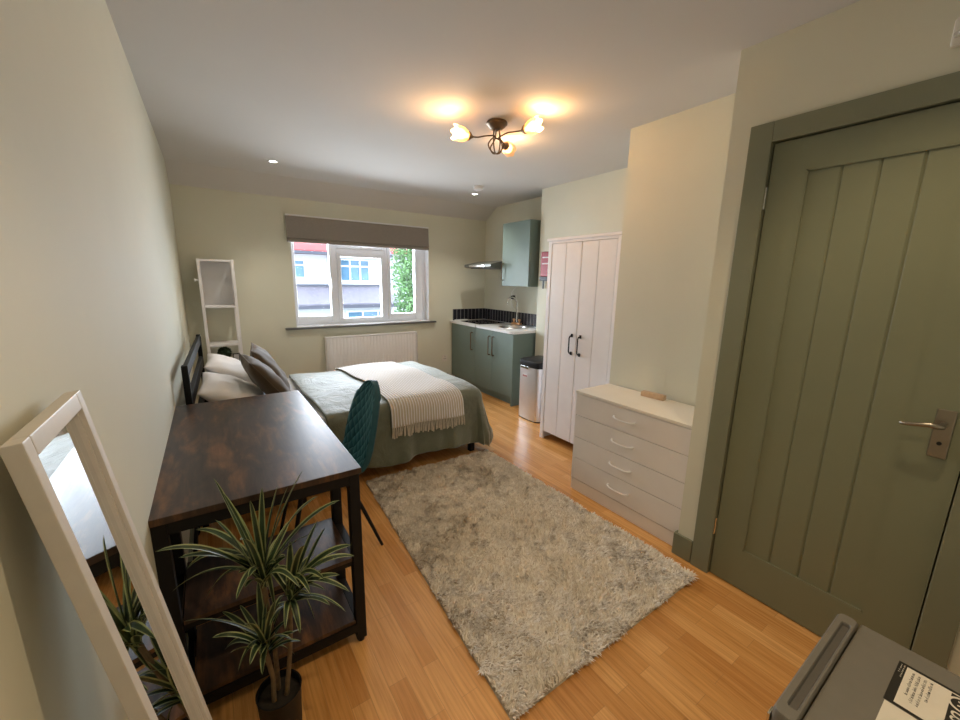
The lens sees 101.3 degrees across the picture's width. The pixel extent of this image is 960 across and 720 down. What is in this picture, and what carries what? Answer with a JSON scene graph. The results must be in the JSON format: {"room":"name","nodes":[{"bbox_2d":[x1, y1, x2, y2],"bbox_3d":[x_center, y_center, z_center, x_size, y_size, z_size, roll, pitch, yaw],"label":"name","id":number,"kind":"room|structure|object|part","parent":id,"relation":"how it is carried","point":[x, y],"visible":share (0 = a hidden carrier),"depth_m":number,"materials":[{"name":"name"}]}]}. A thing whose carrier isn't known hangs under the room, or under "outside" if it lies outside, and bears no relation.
{"room":"studio apartment","nodes":[
{"label":"studio apartment","id":0,"kind":"room"},
{"bbox_2d":[0,0,197,719],"bbox_3d":[-1.457,-0.151,1.520,0.314,2.500,5.350,-7,14,-34],"label":"wall","id":1,"kind":"structure","parent":0,"point":[92,302],"depth_m":0.74,"materials":[{"name":"paint"}]},
{"bbox_2d":[185,528,193,646],"bbox_3d":[-1.350,0.997,1.842,0.014,0.125,5.350,-7,14,-34],"label":"baseboard","id":2,"kind":"structure","parent":1,"relation":"attached to","point":[191,538],"depth_m":1.92,"materials":[{"name":"paint"}]},
{"bbox_2d":[255,669,301,719],"bbox_3d":[-0.601,1.091,1.197,0.124,0.225,0.124,-7,14,-34],"label":"pot","id":3,"kind":"object","parent":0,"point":[285,703],"depth_m":1.17,"materials":[{"name":"black plastic"}]},
{"bbox_2d":[169,184,485,400],"bbox_3d":[-1.488,-0.831,4.852,4.100,2.500,0.300,-7,14,-34],"label":"wall","id":4,"kind":"structure","parent":0,"point":[246,229],"depth_m":4.20,"materials":[{"name":"paint"}]},
{"bbox_2d":[285,213,428,249],"bbox_3d":[-1.350,-1.471,4.591,1.660,0.283,0.046,-7,14,-34],"label":"blind","id":5,"kind":"object","parent":4,"relation":"attached to","point":[299,228],"visible":1,"depth_m":4.51,"materials":[{"name":"fabric"}]},
{"bbox_2d":[291,242,424,325],"bbox_3d":[-1.415,-1.044,4.809,1.645,1.184,0.118,-7,14,-34],"label":"window","id":6,"kind":"structure","parent":4,"relation":"in","point":[335,252],"depth_m":4.82,"materials":[{"name":"plastic"}]},
{"bbox_3d":[-1.907,-0.984,4.487,0.437,1.109,0.062,-7,14,-34],"label":"sash","id":7,"kind":"part","parent":6,"relation":"part of","materials":[{"name":"plastic"}]},
{"bbox_3d":[-1.440,-1.458,4.712,0.577,0.255,0.062,-7,14,-34],"label":"sash","id":8,"kind":"part","parent":6,"relation":"part of","materials":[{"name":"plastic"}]},
{"bbox_3d":[-1.450,-0.885,4.828,0.577,0.804,0.062,-7,14,-34],"label":"sash","id":9,"kind":"part","parent":6,"relation":"part of","materials":[{"name":"plastic"}]},
{"bbox_3d":[-1.008,-1.092,5.092,0.410,1.109,0.062,-7,14,-34],"label":"sash","id":10,"kind":"part","parent":6,"relation":"part of","materials":[{"name":"plastic"}]},
{"bbox_2d":[290,242,428,325],"bbox_3d":[-1.380,-1.036,4.758,1.644,1.176,0.100,-7,14,-34],"label":"trim","id":11,"kind":"structure","parent":4,"relation":"attached to","point":[426,251],"depth_m":5.21,"materials":[{"name":"white paint"}]},
{"bbox_2d":[285,321,435,329],"bbox_3d":[-1.388,-0.437,4.854,1.845,0.022,0.144,-7,14,-34],"label":"window sill","id":12,"kind":"structure","parent":4,"relation":"attached to","point":[321,327],"depth_m":4.71,"materials":[{"name":"stone"}]},
{"bbox_2d":[297,320,429,327],"bbox_3d":[-1.381,-0.454,4.865,1.645,0.008,0.129,-7,14,-34],"label":"trim","id":13,"kind":"structure","parent":4,"relation":"attached to","point":[407,320],"depth_m":4.78,"materials":[{"name":"white paint"}]},
{"bbox_2d":[324,331,417,371],"bbox_3d":[-1.303,0.047,4.924,1.180,0.756,0.098,-7,14,-34],"label":"radiator","id":14,"kind":"object","parent":4,"relation":"attached to","point":[347,350],"visible":0.53,"depth_m":4.80,"materials":[{"name":"metal"}]},
{"bbox_2d":[324,331,416,338],"bbox_3d":[-1.305,-0.311,4.827,1.140,0.015,0.068,-7,14,-34],"label":"grille","id":15,"kind":"object","parent":14,"relation":"attached to","point":[410,333],"depth_m":4.81,"materials":[{"name":"metal"}]},
{"bbox_2d":[105,0,859,220],"bbox_3d":[0.097,-1.502,2.377,4.100,0.385,5.850,-7,14,-34],"label":"ceiling","id":16,"kind":"structure","parent":0,"point":[356,102],"depth_m":1.97,"materials":[{"name":"paint"}]},
{"bbox_2d":[267,159,278,162],"bbox_3d":[-1.761,-1.690,3.349,0.088,0.006,0.088,-7,14,-34],"label":"recessed light","id":17,"kind":"object","parent":16,"relation":"in","point":[269,160],"visible":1,"depth_m":3.35,"materials":[{"name":"white"}]},
{"bbox_2d":[473,185,483,190],"bbox_3d":[-0.019,-1.802,4.133,0.112,0.043,0.112,-7,14,-34],"label":"smoke detector","id":18,"kind":"object","parent":16,"relation":"attached to","point":[475,187],"visible":1,"depth_m":4.10,"materials":[{"name":"white plastic"}]},
{"bbox_2d":[451,115,543,156],"bbox_3d":[0.117,-1.373,2.399,0.556,0.185,0.493,-7,14,-34],"label":"ceiling light","id":19,"kind":"object","parent":16,"relation":"attached to","point":[532,126],"visible":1,"depth_m":2.38,"materials":[{"name":"white glass"}]},
{"bbox_3d":[-0.114,-1.347,2.342,0.106,0.088,0.088,-7,14,-34],"label":"lamp shade","id":20,"kind":"part","parent":19,"relation":"part of","materials":[{"name":"beige glass"}]},
{"bbox_3d":[0.044,-1.361,2.436,0.229,0.146,0.030,-5,13,-26],"label":"arm","id":21,"kind":"part","parent":19,"relation":"part of","materials":[{"name":"brown metal"}]},
{"bbox_3d":[0.126,-1.376,2.512,0.030,0.146,0.204,7,13,26],"label":"arm","id":22,"kind":"part","parent":19,"relation":"part of","materials":[{"name":"brown metal"}]},
{"bbox_3d":[0.156,-1.356,2.421,0.239,0.146,0.030,11,15,40],"label":"arm","id":23,"kind":"part","parent":19,"relation":"part of","materials":[{"name":"brown metal"}]},
{"bbox_3d":[0.189,-1.431,2.663,0.088,0.088,0.103,6,12,23],"label":"lamp shade","id":24,"kind":"part","parent":19,"relation":"part of","materials":[{"name":"beige glass"}]},
{"bbox_3d":[0.309,-1.371,2.304,0.108,0.090,0.088,10,15,39],"label":"lamp shade","id":25,"kind":"part","parent":19,"relation":"part of","materials":[{"name":"beige glass"}]},
{"bbox_2d":[195,392,820,719],"bbox_3d":[0.056,0.950,2.877,4.100,0.150,5.850,-7,14,-34],"label":"floor","id":26,"kind":"structure","parent":0,"point":[714,651],"depth_m":1.55,"materials":[{"name":"brown wood"}]},
{"bbox_2d":[0,390,211,719],"bbox_3d":[-0.472,0.672,0.659,0.192,1.258,0.229,-7,14,-34],"label":"leaning mirror","id":27,"kind":"object","parent":26,"relation":"on","point":[58,464],"visible":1,"depth_m":0.53,"materials":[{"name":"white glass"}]},
{"bbox_2d":[38,418,197,719],"bbox_3d":[-0.476,0.673,0.657,0.170,1.208,0.184,-7,14,-34],"label":"mirror glass","id":28,"kind":"object","parent":27,"relation":"attached to","point":[72,462],"depth_m":0.57,"materials":[{"name":"silver"}]},
{"bbox_2d":[194,258,242,360],"bbox_3d":[-2.529,-0.174,3.861,0.321,1.575,0.252,-7,14,-34],"label":"shelf unit","id":29,"kind":"object","parent":26,"relation":"on","point":[217,283],"visible":0.6,"depth_m":3.82,"materials":[{"name":"white wood"}]},
{"bbox_3d":[-2.503,-0.937,3.717,0.238,0.018,0.246,-7,14,-34],"label":"shelf","id":30,"kind":"part","parent":29,"relation":"part of","materials":[{"name":"white wood"}]},
{"bbox_3d":[-2.571,-0.749,3.850,0.238,0.405,0.008,-7,14,-34],"label":"panel","id":31,"kind":"part","parent":29,"relation":"part of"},
{"bbox_3d":[-2.510,-0.521,3.801,0.238,0.018,0.246,-7,14,-34],"label":"shelf","id":32,"kind":"part","parent":29,"relation":"part of","materials":[{"name":"white wood"}]},
{"bbox_2d":[216,346,231,356],"bbox_3d":[-2.516,-0.045,3.883,0.140,0.196,0.141,-7,14,-34],"label":"topiary plant","id":33,"kind":"object","parent":29,"relation":"on","point":[226,351],"visible":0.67,"depth_m":3.85,"materials":[{"name":"green plant"}]},
{"bbox_3d":[-2.516,-0.163,3.874,0.238,0.018,0.246,-7,14,-34],"label":"shelf","id":34,"kind":"part","parent":29,"relation":"part of","materials":[{"name":"white wood"}]},
{"bbox_2d":[233,353,239,360],"bbox_3d":[-2.405,-0.008,3.893,0.055,0.120,0.022,-7,14,-34],"label":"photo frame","id":35,"kind":"object","parent":29,"relation":"on","point":[235,355],"visible":0.4,"depth_m":3.89,"materials":[{"name":"white plastic"}]},
{"bbox_2d":[156,472,353,719],"bbox_3d":[-0.606,0.756,1.114,0.470,0.914,0.256,0,12,-4],"label":"dracaena","id":36,"kind":"object","parent":26,"relation":"on","point":[279,696],"visible":1,"depth_m":1.11,"materials":[{"name":"plant"}]},
{"bbox_3d":[-0.608,0.899,1.140,0.023,0.215,0.020,-7,14,-34],"label":"stem","id":37,"kind":"part","parent":36,"relation":"part of","materials":[{"name":"plant"}]},
{"bbox_3d":[-0.604,0.779,1.136,0.017,0.449,0.042,-1,12,-9],"label":"stem","id":38,"kind":"part","parent":36,"relation":"part of","materials":[{"name":"plant"}]},
{"bbox_3d":[-0.564,0.820,1.156,0.048,0.364,0.016,-10,16,-42],"label":"stem","id":39,"kind":"part","parent":36,"relation":"part of","materials":[{"name":"plant"}]},
{"bbox_2d":[148,390,366,704],"bbox_3d":[-1.029,0.686,1.831,0.606,0.750,1.202,-7,14,-34],"label":"desk","id":40,"kind":"object","parent":26,"relation":"on","point":[248,445],"visible":0.8,"depth_m":1.46,"materials":[{"name":"brown wood"}]},
{"bbox_3d":[-0.936,0.817,1.209,0.038,0.708,0.038,-7,14,-34],"label":"leg","id":41,"kind":"part","parent":40,"relation":"part of","materials":[{"name":"black metal"}]},
{"bbox_3d":[-1.015,0.802,1.324,0.030,0.016,0.239,-7,14,-34],"label":"rail","id":42,"kind":"part","parent":40,"relation":"part of","materials":[{"name":"black metal"}]},
{"bbox_3d":[-1.094,0.769,1.435,0.038,0.708,0.038,-7,14,-34],"label":"leg","id":43,"kind":"part","parent":40,"relation":"part of","materials":[{"name":"black metal"}]},
{"bbox_3d":[-1.020,1.083,1.381,0.030,0.032,0.239,-7,14,-34],"label":"rail","id":44,"kind":"part","parent":40,"relation":"part of","materials":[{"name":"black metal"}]},
{"bbox_3d":[-1.344,0.985,1.845,0.030,0.038,0.830,-7,14,-34],"label":"rail","id":45,"kind":"part","parent":40,"relation":"part of","materials":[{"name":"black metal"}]},
{"bbox_3d":[-0.700,0.461,1.297,0.520,0.038,0.038,-7,14,-34],"label":"cross rail","id":46,"kind":"part","parent":40,"relation":"part of","materials":[{"name":"black metal"}]},
{"bbox_2d":[184,518,351,624],"bbox_3d":[-0.784,0.757,1.476,0.514,0.016,0.307,-7,14,-34],"label":"shelf","id":47,"kind":"object","parent":40,"relation":"attached to","point":[221,598],"depth_m":1.39,"materials":[{"name":"brown wood"}]},
{"bbox_3d":[-0.706,0.799,1.367,0.520,0.020,0.022,-7,14,-34],"label":"cross rail","id":48,"kind":"part","parent":40,"relation":"part of","materials":[{"name":"brown wood"}]},
{"bbox_2d":[196,576,355,694],"bbox_3d":[-0.788,1.031,1.532,0.514,0.016,0.307,-7,14,-34],"label":"shelf","id":49,"kind":"object","parent":40,"relation":"attached to","point":[217,667],"depth_m":1.48,"materials":[{"name":"brown wood"}]},
{"bbox_3d":[-0.711,1.082,1.424,0.520,0.038,0.038,-7,14,-34],"label":"cross rail","id":50,"kind":"part","parent":40,"relation":"part of","materials":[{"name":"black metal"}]},
{"bbox_3d":[-0.633,0.713,1.745,0.038,0.708,0.038,-7,14,-34],"label":"leg","id":51,"kind":"part","parent":40,"relation":"part of","materials":[{"name":"black metal"}]},
{"bbox_3d":[-0.554,0.747,1.634,0.030,0.016,0.239,-7,14,-34],"label":"rail","id":52,"kind":"part","parent":40,"relation":"part of","materials":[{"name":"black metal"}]},
{"bbox_3d":[-0.559,1.028,1.691,0.030,0.032,0.239,-7,14,-34],"label":"rail","id":53,"kind":"part","parent":40,"relation":"part of","materials":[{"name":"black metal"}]},
{"bbox_3d":[-0.475,0.762,1.520,0.038,0.708,0.038,-7,14,-34],"label":"leg","id":54,"kind":"part","parent":40,"relation":"part of","materials":[{"name":"black metal"}]},
{"bbox_2d":[181,334,473,527],"bbox_3d":[-1.179,0.286,3.267,1.934,0.955,1.375,-7,14,-34],"label":"bed","id":55,"kind":"object","parent":26,"relation":"on","point":[190,389],"visible":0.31,"depth_m":2.47,"materials":[{"name":"black metal"}]},
{"bbox_3d":[-1.939,-0.052,2.663,0.024,0.063,1.293,-6,14,-32],"label":"headboard rail","id":56,"kind":"part","parent":55,"relation":"part of","materials":[{"name":"black metal"}]},
{"bbox_3d":[-1.588,0.497,2.200,0.031,0.955,0.041,-7,14,-34],"label":"headboard post","id":57,"kind":"part","parent":55,"relation":"part of","materials":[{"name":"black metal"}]},
{"bbox_3d":[-1.942,0.121,2.698,0.024,0.080,1.293,-6,14,-32],"label":"headboard rail","id":58,"kind":"part","parent":55,"relation":"part of","materials":[{"name":"black metal"}]},
{"bbox_3d":[-1.945,0.327,2.740,0.024,0.060,1.293,-6,14,-32],"label":"headboard rail","id":59,"kind":"part","parent":55,"relation":"part of","materials":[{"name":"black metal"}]},
{"bbox_3d":[-2.304,0.260,3.302,0.031,0.955,0.041,-7,14,-34],"label":"headboard post","id":60,"kind":"part","parent":55,"relation":"part of","materials":[{"name":"black metal"}]},
{"bbox_2d":[264,378,326,424],"bbox_3d":[-1.152,0.354,3.323,1.860,0.229,1.330,-7,14,-34],"label":"mattress","id":61,"kind":"object","parent":55,"relation":"on","point":[293,387],"visible":0.02,"depth_m":3.00,"materials":[{"name":"white fabric"}]},
{"bbox_2d":[204,354,253,383],"bbox_3d":[-1.936,0.091,3.127,0.402,0.258,0.613,-7,14,-34],"label":"pillow","id":62,"kind":"object","parent":61,"relation":"on","point":[216,363],"visible":0.52,"depth_m":2.93,"materials":[{"name":"fabric"}]},
{"bbox_2d":[197,372,263,401],"bbox_3d":[-1.615,0.215,2.591,0.375,0.234,0.632,-7,14,-34],"label":"pillow","id":63,"kind":"object","parent":61,"relation":"on","point":[215,386],"visible":0.67,"depth_m":2.44,"materials":[{"name":"fabric"}]},
{"bbox_2d":[239,353,290,393],"bbox_3d":[-1.429,0.147,2.663,0.280,0.363,0.427,-8,15,-37],"label":"cushion","id":64,"kind":"object","parent":61,"relation":"on","point":[260,374],"visible":0.68,"depth_m":2.50,"materials":[{"name":"brown fabric"}]},
{"bbox_2d":[250,343,289,388],"bbox_3d":[-1.627,0.079,3.054,0.250,0.388,0.426,-5,13,-29],"label":"cushion","id":65,"kind":"object","parent":61,"relation":"on","point":[257,352],"visible":0.49,"depth_m":2.94,"materials":[{"name":"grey fabric"}]},
{"bbox_2d":[289,361,492,467],"bbox_3d":[-0.841,0.400,3.544,1.446,0.540,1.641,-7,14,-34],"label":"duvet","id":66,"kind":"object","parent":61,"relation":"on","point":[332,392],"visible":0.56,"depth_m":3.05,"materials":[{"name":"fabric"}]},
{"bbox_2d":[335,362,464,438],"bbox_3d":[-0.789,0.270,3.546,0.643,0.328,1.487,-7,14,-34],"label":"fringed throw","id":67,"kind":"object","parent":66,"relation":"on","point":[413,396],"visible":0.98,"depth_m":3.08,"materials":[{"name":"beige fabric"}]},
{"bbox_3d":[-0.077,0.673,3.353,0.045,0.199,0.045,-7,14,-34],"label":"leg","id":68,"kind":"part","parent":55,"relation":"part of","materials":[{"name":"black metal"}]},
{"bbox_2d":[279,380,382,545],"bbox_3d":[-0.819,0.570,2.103,0.593,0.881,0.404,-7,14,-34],"label":"desk chair","id":69,"kind":"object","parent":26,"relation":"on","point":[362,421],"visible":0.44,"depth_m":2.15,"materials":[{"name":"teal fabric"}]},
{"bbox_3d":[-1.060,0.797,2.160,0.133,0.403,0.023,1,12,1],"label":"leg","id":70,"kind":"part","parent":69,"relation":"part of","materials":[{"name":"black metal"}]},
{"bbox_3d":[-0.899,0.847,1.930,0.023,0.403,0.133,5,12,19],"label":"leg","id":71,"kind":"part","parent":69,"relation":"part of","materials":[{"name":"black metal"}]},
{"bbox_3d":[-0.620,0.816,2.102,0.192,0.406,0.023,0,12,-6],"label":"leg","id":72,"kind":"part","parent":69,"relation":"part of","materials":[{"name":"black metal"}]},
{"bbox_2d":[452,323,535,406],"bbox_3d":[0.197,-0.017,5.156,0.593,0.838,1.363,-7,14,-34],"label":"base cabinet","id":73,"kind":"object","parent":26,"relation":"on","point":[489,360],"visible":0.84,"depth_m":4.80,"materials":[{"name":"green paint"}]},
{"bbox_3d":[-0.228,-0.108,5.322,0.019,0.732,0.583,-7,14,-34],"label":"door","id":74,"kind":"part","parent":73,"relation":"part of","materials":[{"name":"green paint"}]},
{"bbox_3d":[0.044,-0.024,4.934,0.019,0.732,0.373,-7,14,-34],"label":"door","id":75,"kind":"part","parent":73,"relation":"part of","materials":[{"name":"green paint"}]},
{"bbox_2d":[450,319,535,334],"bbox_3d":[0.214,-0.443,5.071,0.580,0.028,1.386,-7,14,-34],"label":"countertop","id":76,"kind":"structure","parent":73,"relation":"on","point":[493,327],"depth_m":4.81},
{"bbox_2d":[462,320,503,324],"bbox_3d":[0.031,-0.516,5.325,0.410,0.006,0.460,-7,14,-34],"label":"cooktop","id":77,"kind":"object","parent":76,"relation":"in","point":[479,322],"visible":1,"depth_m":5.29,"materials":[{"name":"black glass"}]},
{"bbox_2d":[498,325,528,328],"bbox_3d":[0.411,-0.337,4.836,0.382,0.144,0.382,-7,14,-34],"label":"sink","id":78,"kind":"object","parent":76,"relation":"in","point":[501,326],"visible":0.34,"depth_m":4.97,"materials":[{"name":"metal"}]},
{"bbox_2d":[507,296,521,324],"bbox_3d":[0.427,-0.632,5.031,0.164,0.364,0.170,-7,14,-34],"label":"tap","id":79,"kind":"object","parent":76,"relation":"on","point":[519,320],"visible":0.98,"depth_m":5.05,"materials":[{"name":"silver metal"}]},
{"bbox_3d":[0.411,-0.647,5.040,0.156,0.337,0.022,-3,12,-19],"label":"spout","id":80,"kind":"part","parent":79,"relation":"part of","materials":[{"name":"silver metal"}]},
{"bbox_3d":[0.257,0.042,4.629,0.019,0.732,0.377,-7,14,-34],"label":"door","id":81,"kind":"part","parent":73,"relation":"part of","materials":[{"name":"green paint"}]},
{"bbox_3d":[0.590,0.099,4.624,0.559,0.838,0.020,-7,14,-34],"label":"panel","id":82,"kind":"part","parent":73,"relation":"part of","materials":[{"name":"green paint"}]},
{"bbox_2d":[519,355,542,422],"bbox_3d":[0.608,0.294,4.152,0.334,0.644,0.327,-7,14,-34],"label":"pedal bin","id":83,"kind":"object","parent":26,"relation":"on","point":[531,367],"visible":0.69,"depth_m":4.03,"materials":[{"name":"metal"}]},
{"bbox_3d":[0.615,0.017,4.098,0.328,0.078,0.327,-7,14,-34],"label":"lid","id":84,"kind":"part","parent":83,"relation":"part of","materials":[{"name":"black plastic"}]},
{"bbox_2d":[366,449,698,719],"bbox_3d":[0.102,0.963,2.338,1.231,0.042,1.842,-7,14,-34],"label":"shag rug","id":85,"kind":"object","parent":26,"relation":"on","point":[535,585],"visible":1,"depth_m":1.97,"materials":[{"name":"beige fabric"}]},
{"bbox_2d":[539,231,621,443],"bbox_3d":[1.016,-0.119,3.371,0.654,1.778,0.753,-7,14,-34],"label":"wardrobe","id":86,"kind":"object","parent":26,"relation":"on","point":[583,270],"visible":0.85,"depth_m":3.17,"materials":[{"name":"white wood"}]},
{"bbox_3d":[0.694,-0.135,3.344,0.018,1.654,0.322,-7,14,-34],"label":"door","id":87,"kind":"part","parent":86,"relation":"part of","materials":[{"name":"white wood"}]},
{"bbox_3d":[0.738,-0.126,3.230,0.040,0.176,0.020,-7,14,-34],"label":"handle","id":88,"kind":"part","parent":86,"relation":"part of","materials":[{"name":"black metal"}]},
{"bbox_3d":[0.789,-0.111,3.158,0.040,0.176,0.020,-7,14,-34],"label":"handle","id":89,"kind":"part","parent":86,"relation":"part of","materials":[{"name":"black metal"}]},
{"bbox_3d":[1.040,-0.980,3.203,0.629,0.022,0.753,-7,14,-34],"label":"cornice","id":90,"kind":"part","parent":86,"relation":"part of","materials":[{"name":"white wood"}]},
{"bbox_3d":[0.878,-0.078,3.081,0.018,1.654,0.324,-7,14,-34],"label":"door","id":91,"kind":"part","parent":86,"relation":"part of","materials":[{"name":"white wood"}]},
{"bbox_2d":[571,384,694,545],"bbox_3d":[0.994,0.605,2.487,0.372,0.713,0.788,-7,14,-34],"label":"dresser","id":92,"kind":"object","parent":26,"relation":"on","point":[631,449],"visible":0.73,"depth_m":2.35,"materials":[{"name":"white wood"}]},
{"bbox_3d":[0.845,0.807,2.438,0.032,0.018,0.160,-7,14,-34],"label":"handle","id":93,"kind":"part","parent":92,"relation":"part of","materials":[{"name":"white metal"}]},
{"bbox_3d":[0.848,0.658,2.408,0.032,0.018,0.160,-7,14,-34],"label":"handle","id":94,"kind":"part","parent":92,"relation":"part of","materials":[{"name":"white metal"}]},
{"bbox_3d":[0.850,0.508,2.377,0.032,0.018,0.160,-7,14,-34],"label":"handle","id":95,"kind":"part","parent":92,"relation":"part of","materials":[{"name":"white metal"}]},
{"bbox_3d":[0.853,0.359,2.347,0.032,0.018,0.160,-7,14,-34],"label":"handle","id":96,"kind":"part","parent":92,"relation":"part of","materials":[{"name":"white metal"}]},
{"bbox_3d":[0.868,0.809,2.443,0.016,0.151,0.780,-7,14,-34],"label":"drawer","id":97,"kind":"part","parent":92,"relation":"part of","materials":[{"name":"white wood"}]},
{"bbox_3d":[0.870,0.660,2.412,0.016,0.147,0.780,-7,14,-34],"label":"drawer","id":98,"kind":"part","parent":92,"relation":"part of","materials":[{"name":"white wood"}]},
{"bbox_3d":[0.873,0.511,2.382,0.016,0.152,0.780,-7,14,-34],"label":"drawer","id":99,"kind":"part","parent":92,"relation":"part of","materials":[{"name":"white wood"}]},
{"bbox_3d":[0.875,0.362,2.351,0.016,0.146,0.780,-7,14,-34],"label":"drawer","id":100,"kind":"part","parent":92,"relation":"part of","materials":[{"name":"white wood"}]},
{"bbox_2d":[641,390,665,400],"bbox_3d":[1.098,0.224,2.495,0.040,0.032,0.150,-8,15,-38],"label":"wooden block","id":101,"kind":"object","parent":92,"relation":"on","point":[645,393],"visible":1,"depth_m":2.48,"materials":[{"name":"brown wood"}]},
{"bbox_2d":[766,614,959,719],"bbox_3d":[0.971,1.039,0.884,0.478,0.503,0.460,-7,14,-34],"label":"mini fridge","id":102,"kind":"object","parent":26,"relation":"on","point":[847,675],"visible":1,"depth_m":0.96,"materials":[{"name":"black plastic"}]},
{"bbox_3d":[0.858,0.994,1.044,0.478,0.483,0.045,-7,14,-34],"label":"door","id":103,"kind":"part","parent":102,"relation":"part of","materials":[{"name":"grey plastic"}]},
{"bbox_2d":[876,699,916,719],"bbox_3d":[0.947,0.811,0.752,0.147,0.001,0.277,-7,14,-34],"label":"sticker","id":104,"kind":"object","parent":102,"relation":"on","point":[888,711],"visible":1,"depth_m":0.87,"materials":[{"name":"white paper"}]},
{"bbox_2d":[883,660,959,719],"bbox_3d":[1.076,0.794,0.841,0.163,0.001,0.280,-7,14,-34],"label":"warning sticker","id":105,"kind":"object","parent":102,"relation":"on","point":[919,695],"visible":1,"depth_m":0.91,"materials":[{"name":"paper"}]},
{"bbox_2d":[904,674,932,706],"bbox_3d":[1.027,0.776,0.924,0.108,0.001,0.036,-7,14,-34],"label":"print","id":106,"kind":"object","parent":105,"relation":"on","point":[918,689],"depth_m":0.92},
{"bbox_2d":[484,0,959,675],"bbox_3d":[1.118,-0.461,3.253,1.649,2.500,5.350,-7,14,-34],"label":"wall","id":107,"kind":"structure","parent":0,"point":[675,205],"depth_m":2.21,"materials":[{"name":"paint"}]},
{"bbox_2d":[464,261,501,269],"bbox_3d":[0.167,-1.221,5.066,0.511,0.097,0.585,-7,14,-34],"label":"hood","id":108,"kind":"object","parent":107,"relation":"attached to","point":[492,265],"visible":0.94,"depth_m":4.88,"materials":[{"name":"metal"}]},
{"bbox_2d":[453,308,536,326],"bbox_3d":[0.237,-0.535,5.065,0.534,0.154,1.404,-7,14,-34],"label":"tiles","id":109,"kind":"structure","parent":107,"relation":"attached to","point":[527,319],"depth_m":5.50,"materials":[{"name":"black tile"}]},
{"bbox_2d":[511,287,516,309],"bbox_3d":[0.433,-0.806,5.149,0.064,0.300,0.109,-7,14,-34],"label":"outlet","id":110,"kind":"object","parent":107,"relation":"attached to","point":[513,295],"visible":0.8,"depth_m":5.14,"materials":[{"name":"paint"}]},
{"bbox_2d":[501,219,540,286],"bbox_3d":[0.534,-1.235,4.635,0.381,0.725,0.490,-7,14,-34],"label":"upper cabinet","id":111,"kind":"object","parent":107,"relation":"attached to","point":[521,239],"visible":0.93,"depth_m":4.47,"materials":[{"name":"green paint"}]},
{"bbox_2d":[539,252,548,288],"bbox_3d":[0.723,-0.966,4.246,0.035,0.390,0.195,-7,14,-34],"label":"blanket","id":112,"kind":"object","parent":107,"relation":"attached to","point":[544,255],"visible":0.52,"depth_m":4.25,"materials":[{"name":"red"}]},
{"bbox_2d":[672,530,692,562],"bbox_3d":[1.080,0.988,2.090,0.039,0.125,0.100,-7,14,-34],"label":"baseboard","id":113,"kind":"structure","parent":107,"relation":"attached to","point":[682,545],"depth_m":2.08,"materials":[{"name":"paint"}]},
{"bbox_2d":[690,71,959,668],"bbox_3d":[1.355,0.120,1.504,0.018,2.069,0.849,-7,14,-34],"label":"trim","id":114,"kind":"structure","parent":107,"relation":"attached to","point":[939,623],"depth_m":1.60,"materials":[{"name":"paint"}]},
{"bbox_2d":[710,102,959,649],"bbox_3d":[1.351,0.157,1.512,0.109,1.980,0.682,-7,14,-34],"label":"door","id":115,"kind":"structure","parent":107,"relation":"in","point":[842,471],"depth_m":1.47,"materials":[{"name":"paint"}]},
{"bbox_3d":[1.468,0.210,1.305,0.062,0.026,0.103,-7,14,-34],"label":"lever","id":116,"kind":"part","parent":115,"relation":"part of","materials":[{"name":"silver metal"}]},
{"bbox_3d":[1.519,0.243,1.295,0.008,0.165,0.044,-7,14,-34],"label":"handle plate","id":117,"kind":"part","parent":115,"relation":"part of","materials":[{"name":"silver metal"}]},
{"bbox_2d":[950,17,959,47],"bbox_3d":[1.451,-0.978,1.153,0.031,0.080,0.088,-7,14,-34],"label":"sensor","id":118,"kind":"object","parent":107,"relation":"attached to","point":[955,41],"visible":1,"depth_m":1.18,"materials":[{"name":"white plastic"}]},
{"label":"outside","id":119,"kind":"structure","parent":0,"visible":0},
{"bbox_3d":[-14.333,-2.030,29.935,70.000,0.200,54.800,-7,14,-34],"label":"ground","id":120,"kind":"structure","parent":119,"visible":0},
{"bbox_2d":[293,242,399,317],"bbox_3d":[-9.620,-3.146,15.531,10.600,7.900,7.980,-7,14,-34],"label":"house","id":121,"kind":"structure","parent":120,"relation":"on","point":[360,276],"depth_m":14.81,"materials":[{"name":"white paint"}]},
{"bbox_3d":[-6.822,-3.320,14.313,0.780,0.580,0.018,-7,14,-34],"label":"pane","id":122,"kind":"part","parent":121,"relation":"part of","materials":[{"name":"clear glass"}]},
{"bbox_3d":[-4.949,-3.536,15.576,1.080,0.760,0.018,-7,14,-34],"label":"pane","id":123,"kind":"part","parent":121,"relation":"part of","materials":[{"name":"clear glass"}]},
{"bbox_3d":[-4.213,-1.364,15.196,1.680,1.000,0.018,-7,14,-34],"label":"pane","id":124,"kind":"part","parent":121,"relation":"part of","materials":[{"name":"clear glass"}]},
{"bbox_2d":[390,248,408,309],"bbox_3d":[-3.383,-4.524,23.297,7.200,7.700,5.800,-7,14,-34],"label":"house","id":125,"kind":"structure","parent":120,"relation":"on","point":[392,253],"depth_m":19.64,"materials":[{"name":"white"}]},
{"bbox_2d":[390,248,413,312],"bbox_3d":[-2.087,-2.379,12.399,1.475,7.906,1.474,5,12,20],"label":"street tree","id":126,"kind":"object","parent":120,"relation":"on","point":[407,288],"visible":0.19,"depth_m":12.08,"materials":[{"name":"green plant"}]}
]}

